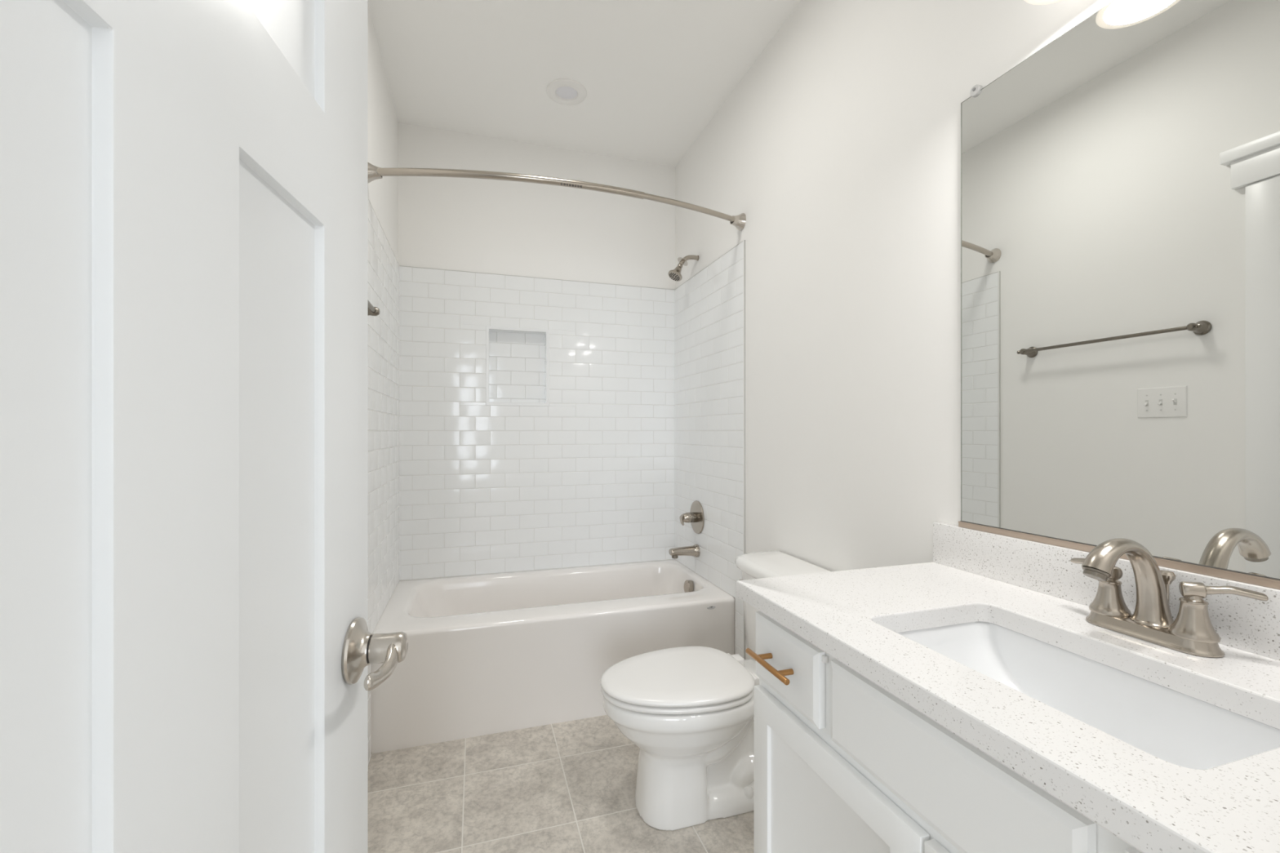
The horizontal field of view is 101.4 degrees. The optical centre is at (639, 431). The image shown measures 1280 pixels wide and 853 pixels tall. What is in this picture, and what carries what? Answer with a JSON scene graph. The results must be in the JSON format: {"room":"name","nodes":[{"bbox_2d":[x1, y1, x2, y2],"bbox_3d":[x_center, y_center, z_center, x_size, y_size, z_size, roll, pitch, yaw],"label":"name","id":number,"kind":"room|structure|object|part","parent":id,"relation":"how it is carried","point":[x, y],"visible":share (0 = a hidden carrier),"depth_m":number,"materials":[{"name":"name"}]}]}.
{"room":"bathroom","nodes":[
{"label":"bathroom","id":0,"kind":"room"},
{"bbox_2d":[367,2,399,764],"bbox_3d":[-0.882,-0.186,1.356,0.130,2.803,3.156,0,0,-17],"label":"wall","id":1,"kind":"structure","parent":0,"point":[383,266],"depth_m":2.19,"materials":[{"name":"white paint"}]},
{"bbox_2d":[367,737,368,772],"bbox_3d":[-0.841,1.153,1.432,0.014,0.125,0.923,0,0,-17],"label":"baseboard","id":2,"kind":"structure","parent":1,"relation":"attached to","point":[367,737],"depth_m":1.87,"materials":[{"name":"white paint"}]},
{"bbox_2d":[367,299,379,315],"bbox_3d":[-0.802,-0.397,1.416,0.078,0.055,0.700,0,0,-17],"label":"towel bar","id":3,"kind":"object","parent":1,"relation":"attached to","point":[371,311],"visible":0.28,"depth_m":1.71,"materials":[{"name":"silver metal"}]},
{"bbox_2d":[367,161,746,231],"bbox_3d":[-0.252,-0.943,2.076,1.532,0.075,0.184,0,0,-17],"label":"shower curtain rod","id":4,"kind":"object","parent":1,"relation":"attached to","point":[374,172],"visible":0.93,"depth_m":1.95,"materials":[{"name":"silver metal"}]},
{"bbox_2d":[397,122,675,581],"bbox_3d":[-0.531,-0.186,2.967,1.524,2.803,0.131,0,0,-17],"label":"wall","id":5,"kind":"structure","parent":0,"point":[537,343],"depth_m":2.90,"materials":[{"name":"white tile"}]},
{"bbox_2d":[488,328,546,334],"bbox_3d":[-0.678,-0.354,2.899,0.317,0.406,0.070,0,0,-17],"label":"niche shelf","id":6,"kind":"object","parent":5,"relation":"attached to","point":[491,331],"depth_m":2.89,"materials":[{"name":"white tile"}]},
{"bbox_2d":[367,715,754,852],"bbox_3d":[-0.102,1.240,1.601,1.764,0.050,3.156,0,0,-17],"label":"floor","id":7,"kind":"structure","parent":0,"point":[566,787],"depth_m":1.73,"materials":[{"name":"tile"}]},
{"bbox_2d":[370,559,735,753],"bbox_3d":[-0.400,0.989,2.549,1.520,0.452,0.765,0,0,-17],"label":"bathtub","id":8,"kind":"object","parent":7,"relation":"on","point":[487,654],"visible":0.87,"depth_m":2.19,"materials":[{"name":"ceramic"}]},
{"bbox_2d":[600,550,830,831],"bbox_3d":[0.240,0.841,1.752,0.755,0.748,0.468,0,0,-17],"label":"toilet","id":9,"kind":"object","parent":7,"relation":"on","point":[688,711],"visible":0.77,"depth_m":1.62,"materials":[{"name":"white ceramic"}]},
{"bbox_3d":[0.114,0.819,1.712,0.486,0.016,0.387,0,0,-17],"label":"seat","id":10,"kind":"part","parent":9,"relation":"part of","materials":[{"name":"white plastic"}]},
{"bbox_3d":[0.114,0.795,1.712,0.490,0.023,0.390,0,0,-17],"label":"lid","id":11,"kind":"part","parent":9,"relation":"part of","materials":[{"name":"white plastic"}]},
{"bbox_3d":[0.238,1.023,1.751,0.736,0.384,0.379,0,0,-17],"label":"bowl","id":12,"kind":"part","parent":9,"relation":"part of","materials":[{"name":"white ceramic"}]},
{"bbox_3d":[0.510,0.671,1.837,0.190,0.321,0.430,0,0,-17],"label":"tank","id":13,"kind":"part","parent":9,"relation":"part of","materials":[{"name":"white ceramic"}]},
{"bbox_3d":[0.501,0.490,1.834,0.209,0.046,0.468,0,0,-17],"label":"tank lid","id":14,"kind":"part","parent":9,"relation":"part of","materials":[{"name":"white ceramic"}]},
{"bbox_2d":[745,610,1142,852],"bbox_3d":[0.634,0.793,0.799,0.594,0.844,0.935,0,0,-17],"label":"vanity cabinet","id":15,"kind":"object","parent":7,"relation":"on","point":[842,764],"visible":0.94,"depth_m":0.82,"materials":[{"name":"white paint"}]},
{"bbox_3d":[0.265,0.466,1.049,0.040,0.012,0.148,0,0,-17],"label":"drawer pull","id":16,"kind":"part","parent":15,"relation":"part of","materials":[{"name":"brown metal"}]},
{"bbox_3d":[0.293,0.468,1.054,0.018,0.138,0.225,0,0,-17],"label":"drawer","id":17,"kind":"part","parent":15,"relation":"part of","materials":[{"name":"white paint"}]},
{"bbox_3d":[0.328,0.832,0.945,0.018,0.542,0.456,0,0,-17],"label":"cabinet door","id":18,"kind":"part","parent":15,"relation":"part of","materials":[{"name":"white paint"}]},
{"bbox_3d":[0.466,0.832,0.504,0.018,0.542,0.456,0,0,-17],"label":"cabinet door","id":19,"kind":"part","parent":15,"relation":"part of","materials":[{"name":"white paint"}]},
{"bbox_2d":[736,522,1279,852],"bbox_3d":[0.639,0.302,0.808,0.582,0.138,0.966,0,0,-17],"label":"countertop","id":20,"kind":"structure","parent":15,"relation":"on","point":[1033,589],"depth_m":0.77,"materials":[{"name":"stone"}]},
{"bbox_2d":[897,621,1279,769],"bbox_3d":[0.610,0.435,0.773,0.332,0.123,0.499,0,0,-17],"label":"sink","id":21,"kind":"object","parent":20,"relation":"in","point":[1172,726],"visible":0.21,"depth_m":0.83,"materials":[{"name":"white ceramic"}]},
{"bbox_2d":[1070,537,1268,657],"bbox_3d":[0.793,0.253,0.853,0.199,0.163,0.248,0,0,-17],"label":"faucet","id":22,"kind":"object","parent":20,"relation":"on","point":[1192,632],"visible":1,"depth_m":0.83,"materials":[{"name":"silver metal"}]},
{"bbox_3d":[0.820,0.244,0.944,0.024,0.025,0.090,0,0,2],"label":"lever","id":23,"kind":"part","parent":22,"relation":"part of","materials":[{"name":"silver metal"}]},
{"bbox_3d":[0.819,0.280,0.914,0.056,0.070,0.056,0,0,-17],"label":"handle","id":24,"kind":"part","parent":22,"relation":"part of","materials":[{"name":"silver metal"}]},
{"bbox_3d":[0.787,0.244,0.845,0.180,0.145,0.057,0,0,-17],"label":"spout","id":25,"kind":"part","parent":22,"relation":"part of","materials":[{"name":"silver metal"}]},
{"bbox_3d":[0.836,0.324,0.860,0.066,0.021,0.176,0,0,-17],"label":"plate","id":26,"kind":"part","parent":22,"relation":"part of","materials":[{"name":"silver metal"}]},
{"bbox_3d":[0.878,0.277,0.874,0.022,0.090,0.022,0,0,-17],"label":"lift rod","id":27,"kind":"part","parent":22,"relation":"part of","materials":[{"name":"silver metal"}]},
{"bbox_3d":[0.853,0.280,0.807,0.056,0.070,0.056,0,0,-17],"label":"handle","id":28,"kind":"part","parent":22,"relation":"part of","materials":[{"name":"silver metal"}]},
{"bbox_3d":[0.878,0.244,0.791,0.090,0.025,0.024,0,0,31],"label":"lever","id":29,"kind":"part","parent":22,"relation":"part of","materials":[{"name":"silver metal"}]},
{"bbox_3d":[0.500,0.468,0.394,0.018,0.138,0.225,0,0,-17],"label":"drawer","id":30,"kind":"part","parent":15,"relation":"part of","materials":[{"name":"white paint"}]},
{"bbox_2d":[367,0,800,166],"bbox_3d":[-0.102,-1.613,1.601,1.764,0.050,3.156,0,0,-17],"label":"ceiling","id":31,"kind":"structure","parent":0,"point":[654,74],"depth_m":2.25,"materials":[{"name":"white paint"}]},
{"bbox_2d":[546,78,586,105],"bbox_3d":[-0.342,-1.583,2.450,0.187,0.012,0.187,0,0,-17],"label":"recessed light","id":32,"kind":"object","parent":31,"relation":"in","point":[565,91],"visible":1,"depth_m":2.44,"materials":[{"name":"white plastic"}]},
{"bbox_2d":[674,0,1112,659],"bbox_3d":[0.677,-0.186,1.845,0.130,2.803,3.156,0,0,-17],"label":"wall","id":33,"kind":"structure","parent":0,"point":[817,356],"depth_m":1.76,"materials":[{"name":"white paint"}]},
{"bbox_2d":[667,254,698,281],"bbox_3d":[0.233,-0.876,2.791,0.172,0.147,0.079,0,0,-17],"label":"showerhead","id":34,"kind":"object","parent":33,"relation":"attached to","point":[675,274],"visible":1,"depth_m":2.78,"materials":[{"name":"silver metal"}]},
{"bbox_3d":[0.257,-0.912,2.805,0.118,0.075,0.029,0,0,-17],"label":"shower arm","id":35,"kind":"part","parent":34,"relation":"part of","materials":[{"name":"silver metal"}]},
{"bbox_2d":[668,544,700,558],"bbox_3d":[0.234,0.638,2.784,0.157,0.068,0.068,0,0,-17],"label":"tub spout","id":36,"kind":"object","parent":33,"relation":"attached to","point":[694,550],"visible":1,"depth_m":2.77,"materials":[{"name":"silver metal"}]},
{"bbox_2d":[679,500,704,533],"bbox_3d":[0.251,0.458,2.790,0.120,0.177,0.177,0,0,-17],"label":"shower valve","id":37,"kind":"object","parent":33,"relation":"attached to","point":[695,517],"visible":1,"depth_m":2.77,"materials":[{"name":"silver metal"}]},
{"bbox_3d":[0.235,0.458,2.759,0.072,0.056,0.106,0,0,-17],"label":"lever","id":38,"kind":"part","parent":37,"relation":"part of","materials":[{"name":"silver metal"}]},
{"bbox_3d":[0.463,0.183,2.328,0.010,2.065,0.004,0,0,-17],"label":"edge trim","id":39,"kind":"part","parent":33,"relation":"part of","materials":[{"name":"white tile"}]},
{"bbox_2d":[1024,0,1062,4],"bbox_3d":[0.840,-0.943,0.840,0.178,0.213,0.400,0,0,-17],"label":"vanity light","id":40,"kind":"object","parent":33,"relation":"attached to","point":[1030,2],"visible":1,"depth_m":1.02,"materials":[{"name":"white glass"}]},
{"bbox_2d":[933,522,1279,660],"bbox_3d":[0.907,0.284,0.891,0.020,0.102,0.964,0,0,-17],"label":"backsplash","id":41,"kind":"structure","parent":33,"relation":"attached to","point":[1249,624],"depth_m":1.03,"materials":[{"name":"stone"}]},
{"bbox_2d":[958,0,1279,589],"bbox_3d":[0.918,-0.295,0.866,0.014,1.056,0.884,0,0,-17],"label":"mirror","id":42,"kind":"object","parent":33,"relation":"attached to","point":[1120,182],"visible":1,"depth_m":0.95,"materials":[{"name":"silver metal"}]},
{"bbox_3d":[0.295,-0.186,0.132,1.644,2.803,0.115,0,0,-17],"label":"wall","id":43,"kind":"structure","parent":0,"visible":0},
{"bbox_2d":[0,0,408,852],"bbox_3d":[-0.301,0.191,0.365,0.158,2.025,0.718,0,0,-14],"label":"door","id":44,"kind":"structure","parent":43,"relation":"in","point":[187,646],"depth_m":0.35,"materials":[{"name":"white paint"}]},
{"bbox_3d":[-0.312,0.276,0.629,0.040,0.039,0.115,0,0,-10],"label":"lever handle","id":45,"kind":"part","parent":44,"relation":"part of","materials":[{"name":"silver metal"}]}
]}

